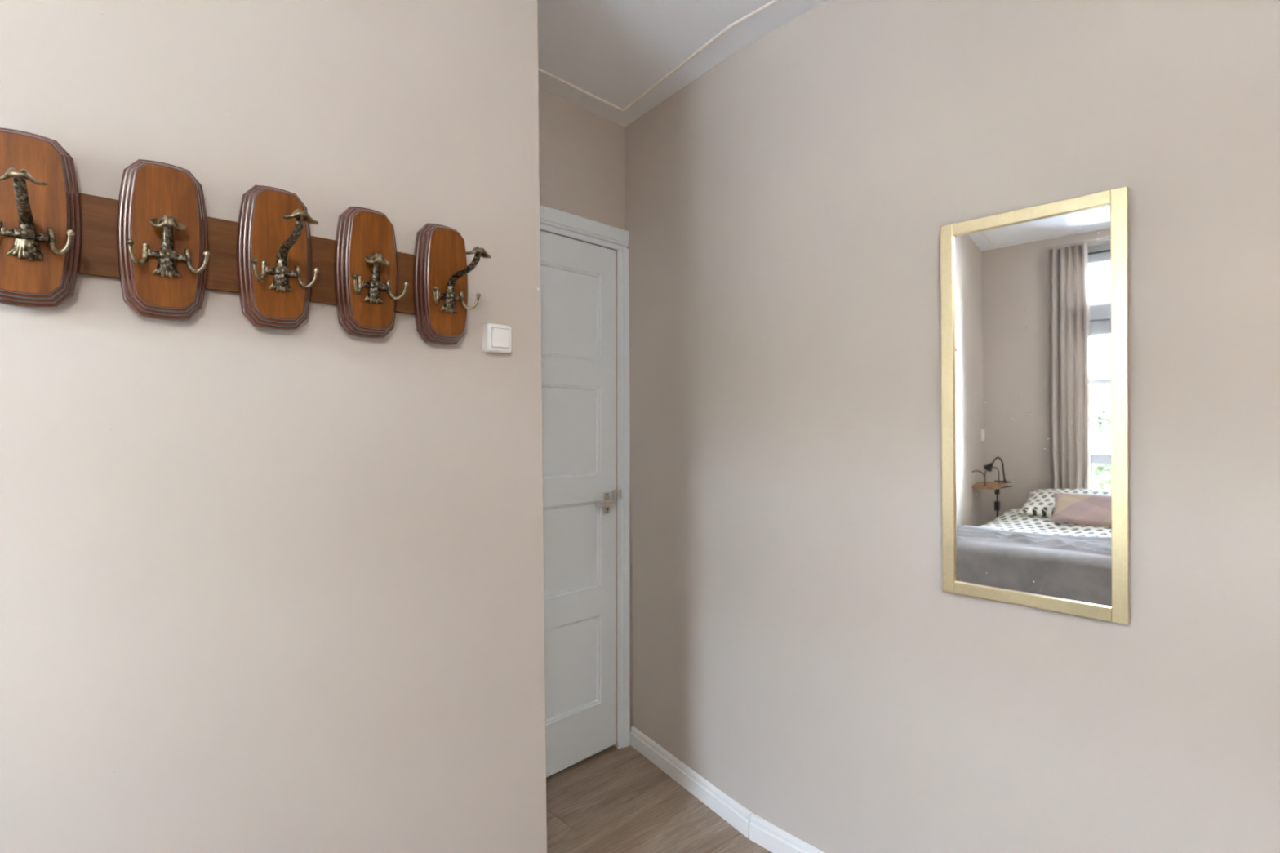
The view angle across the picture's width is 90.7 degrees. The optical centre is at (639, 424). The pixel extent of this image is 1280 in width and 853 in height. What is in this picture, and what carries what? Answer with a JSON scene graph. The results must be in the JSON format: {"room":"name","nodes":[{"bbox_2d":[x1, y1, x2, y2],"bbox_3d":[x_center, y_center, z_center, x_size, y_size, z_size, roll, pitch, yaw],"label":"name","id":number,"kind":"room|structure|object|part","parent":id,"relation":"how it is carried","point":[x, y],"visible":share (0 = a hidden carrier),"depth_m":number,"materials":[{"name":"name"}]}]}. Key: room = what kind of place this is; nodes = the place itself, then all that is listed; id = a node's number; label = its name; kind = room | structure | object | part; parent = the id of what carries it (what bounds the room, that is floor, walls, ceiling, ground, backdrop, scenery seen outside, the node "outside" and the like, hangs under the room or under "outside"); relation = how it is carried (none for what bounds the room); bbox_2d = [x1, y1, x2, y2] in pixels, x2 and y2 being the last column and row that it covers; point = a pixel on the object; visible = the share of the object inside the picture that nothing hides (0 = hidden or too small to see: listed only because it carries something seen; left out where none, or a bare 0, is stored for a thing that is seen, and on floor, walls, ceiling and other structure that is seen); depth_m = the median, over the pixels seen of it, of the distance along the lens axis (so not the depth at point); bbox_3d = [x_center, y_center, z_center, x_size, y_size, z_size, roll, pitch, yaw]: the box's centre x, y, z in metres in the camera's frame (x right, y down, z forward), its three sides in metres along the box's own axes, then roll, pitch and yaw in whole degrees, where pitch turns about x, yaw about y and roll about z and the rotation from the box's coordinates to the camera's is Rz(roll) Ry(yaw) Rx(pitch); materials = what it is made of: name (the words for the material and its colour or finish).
{"room":"bedroom","nodes":[
{"label":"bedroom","id":0,"kind":"room"},
{"bbox_2d":[0,0,546,852],"bbox_3d":[-1.532,0.045,0.576,3.308,2.530,0.178,0,0,-38],"label":"wall","id":1,"kind":"structure","parent":0,"point":[262,590],"depth_m":1.19,"materials":[{"name":"beige paint"}]},
{"bbox_2d":[0,127,491,345],"bbox_3d":[-0.620,-0.307,1.104,0.776,0.262,0.204,0,0,-42],"label":"coat rack","id":2,"kind":"object","parent":1,"relation":"attached to","point":[158,238],"visible":1,"depth_m":1.07,"materials":[{"name":"brown wood"}]},
{"bbox_3d":[-0.850,-0.282,0.880,0.027,0.079,0.157,0,0,-42],"label":"branch stem","id":3,"kind":"part","parent":2,"relation":"part of","materials":[{"name":"gold metal"}]},
{"bbox_3d":[-0.768,-0.286,1.026,0.026,0.073,0.037,0,0,-42],"label":"branch stem","id":4,"kind":"part","parent":2,"relation":"part of","materials":[{"name":"gold metal"}]},
{"bbox_3d":[-0.685,-0.301,1.175,0.714,0.126,0.012,0,0,-42],"label":"rail","id":5,"kind":"part","parent":2,"relation":"part of","materials":[{"name":"brown wood"}]},
{"bbox_3d":[-0.608,-0.296,1.097,0.026,0.095,0.147,0,0,-42],"label":"branch stem","id":6,"kind":"part","parent":2,"relation":"part of","materials":[{"name":"gold metal"}]},
{"bbox_3d":[-0.524,-0.286,1.249,0.026,0.073,0.037,0,0,-42],"label":"branch stem","id":7,"kind":"part","parent":2,"relation":"part of","materials":[{"name":"gold metal"}]},
{"bbox_3d":[-0.370,-0.296,1.314,0.026,0.095,0.147,0,0,-42],"label":"branch stem","id":8,"kind":"part","parent":2,"relation":"part of","materials":[{"name":"gold metal"}]},
{"bbox_2d":[482,323,511,354],"bbox_3d":[-0.333,-0.203,1.484,0.066,0.066,0.030,0,0,-42],"label":"light switch","id":9,"kind":"object","parent":1,"relation":"attached to","point":[496,338],"visible":1,"depth_m":1.47,"materials":[{"name":"white plastic"}]},
{"bbox_2d":[538,88,626,747],"bbox_3d":[-0.503,0.095,2.254,0.150,2.630,1.180,0,0,45],"label":"wall","id":10,"kind":"structure","parent":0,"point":[582,152],"depth_m":2.42,"materials":[{"name":"beige paint"}]},
{"bbox_2d":[540,231,616,777],"bbox_3d":[-0.384,0.293,2.260,0.100,1.998,0.832,0,0,45],"label":"door","id":11,"kind":"structure","parent":10,"relation":"in","point":[578,278],"depth_m":2.44,"materials":[{"name":"white paint"}]},
{"bbox_3d":[-0.405,-0.425,2.281,0.040,0.340,0.672,0,0,45],"label":"panel","id":12,"kind":"part","parent":11,"relation":"part of","materials":[{"name":"white paint"}]},
{"bbox_3d":[-0.405,0.024,2.281,0.040,0.348,0.672,0,0,45],"label":"panel","id":13,"kind":"part","parent":11,"relation":"part of","materials":[{"name":"white paint"}]},
{"bbox_3d":[-0.405,0.470,2.281,0.040,0.340,0.672,0,0,45],"label":"panel","id":14,"kind":"part","parent":11,"relation":"part of","materials":[{"name":"white paint"}]},
{"bbox_3d":[-0.405,0.925,2.281,0.040,0.350,0.672,0,0,45],"label":"panel","id":15,"kind":"part","parent":11,"relation":"part of","materials":[{"name":"white paint"}]},
{"bbox_3d":[-0.143,0.308,2.473,0.060,0.021,0.105,0,0,45],"label":"lever","id":16,"kind":"part","parent":11,"relation":"part of","materials":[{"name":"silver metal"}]},
{"bbox_3d":[-0.133,0.312,2.523,0.004,0.085,0.030,0,0,45],"label":"handle plate","id":17,"kind":"part","parent":11,"relation":"part of","materials":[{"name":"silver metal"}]},
{"bbox_2d":[539,204,630,749],"bbox_3d":[-0.429,0.260,2.291,0.143,2.101,0.969,0,0,45],"label":"door frame","id":18,"kind":"structure","parent":10,"relation":"attached to","point":[553,220],"depth_m":2.56,"materials":[{"name":"white paint"}]},
{"bbox_3d":[-0.388,-0.750,2.247,0.023,0.083,0.964,0,0,45],"label":"head casing","id":19,"kind":"part","parent":18,"relation":"part of","materials":[{"name":"white paint"}]},
{"bbox_3d":[-0.066,0.296,2.574,0.020,2.028,0.056,0,0,45],"label":"casing","id":20,"kind":"part","parent":18,"relation":"part of","materials":[{"name":"white paint"}]},
{"bbox_2d":[546,745,772,852],"bbox_3d":[-0.068,1.385,-0.184,4.306,0.150,4.511,0,0,-44],"label":"floor","id":21,"kind":"structure","parent":0,"point":[612,800],"depth_m":2.13,"materials":[{"name":"brown wood"}]},
{"bbox_2d":[537,0,828,127],"bbox_3d":[-0.021,-1.345,-0.232,4.306,0.250,4.377,0,0,-44],"label":"ceiling","id":22,"kind":"structure","parent":0,"point":[614,51],"depth_m":2.01,"materials":[{"name":"paint"}]},
{"bbox_2d":[625,0,1279,852],"bbox_3d":[1.398,0.045,1.154,0.300,2.530,4.337,0,0,-44],"label":"wall","id":23,"kind":"structure","parent":0,"point":[797,643],"depth_m":1.62,"materials":[{"name":"beige paint"}]},
{"bbox_2d":[537,0,781,112],"bbox_3d":[0.011,-1.217,-0.199,3.612,0.006,3.913,0,0,-44],"label":"trim","id":24,"kind":"structure","parent":23,"relation":"attached to","point":[726,28],"depth_m":2.17,"materials":[{"name":"white paint"}]},
{"bbox_2d":[630,725,752,838],"bbox_3d":[0.159,1.272,2.300,0.020,0.076,0.700,0,0,-33],"label":"baseboard","id":25,"kind":"structure","parent":23,"relation":"attached to","point":[737,815],"depth_m":2.23,"materials":[{"name":"white paint"}]},
{"bbox_2d":[749,813,825,852],"bbox_3d":[1.536,1.272,0.792,0.020,0.076,3.387,0,0,-44],"label":"baseboard","id":26,"kind":"structure","parent":23,"relation":"attached to","point":[762,833],"depth_m":1.93,"materials":[{"name":"white paint"}]},
{"bbox_2d":[940,186,1129,624],"bbox_3d":[0.882,-0.038,1.442,0.013,0.906,0.370,-1,1,-44],"label":"wall mirror","id":27,"kind":"object","parent":23,"relation":"attached to","point":[1034,300],"visible":1,"depth_m":1.42,"materials":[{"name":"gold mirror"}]},
{"bbox_3d":[0.763,-0.038,1.564,0.013,0.906,0.028,-1,1,-44],"label":"frame","id":28,"kind":"part","parent":27,"relation":"part of","materials":[{"name":"gold metal"}]},
{"bbox_3d":[0.877,-0.477,1.437,0.013,0.028,0.314,-1,1,-44],"label":"frame rail","id":29,"kind":"part","parent":27,"relation":"part of","materials":[{"name":"gold metal"}]},
{"bbox_3d":[0.887,0.400,1.446,0.013,0.028,0.314,-1,1,-44],"label":"frame rail","id":30,"kind":"part","parent":27,"relation":"part of","materials":[{"name":"gold metal"}]},
{"bbox_3d":[1.002,-0.038,1.319,0.013,0.906,0.028,-1,1,-44],"label":"frame","id":31,"kind":"part","parent":27,"relation":"part of","materials":[{"name":"gold metal"}]}
]}

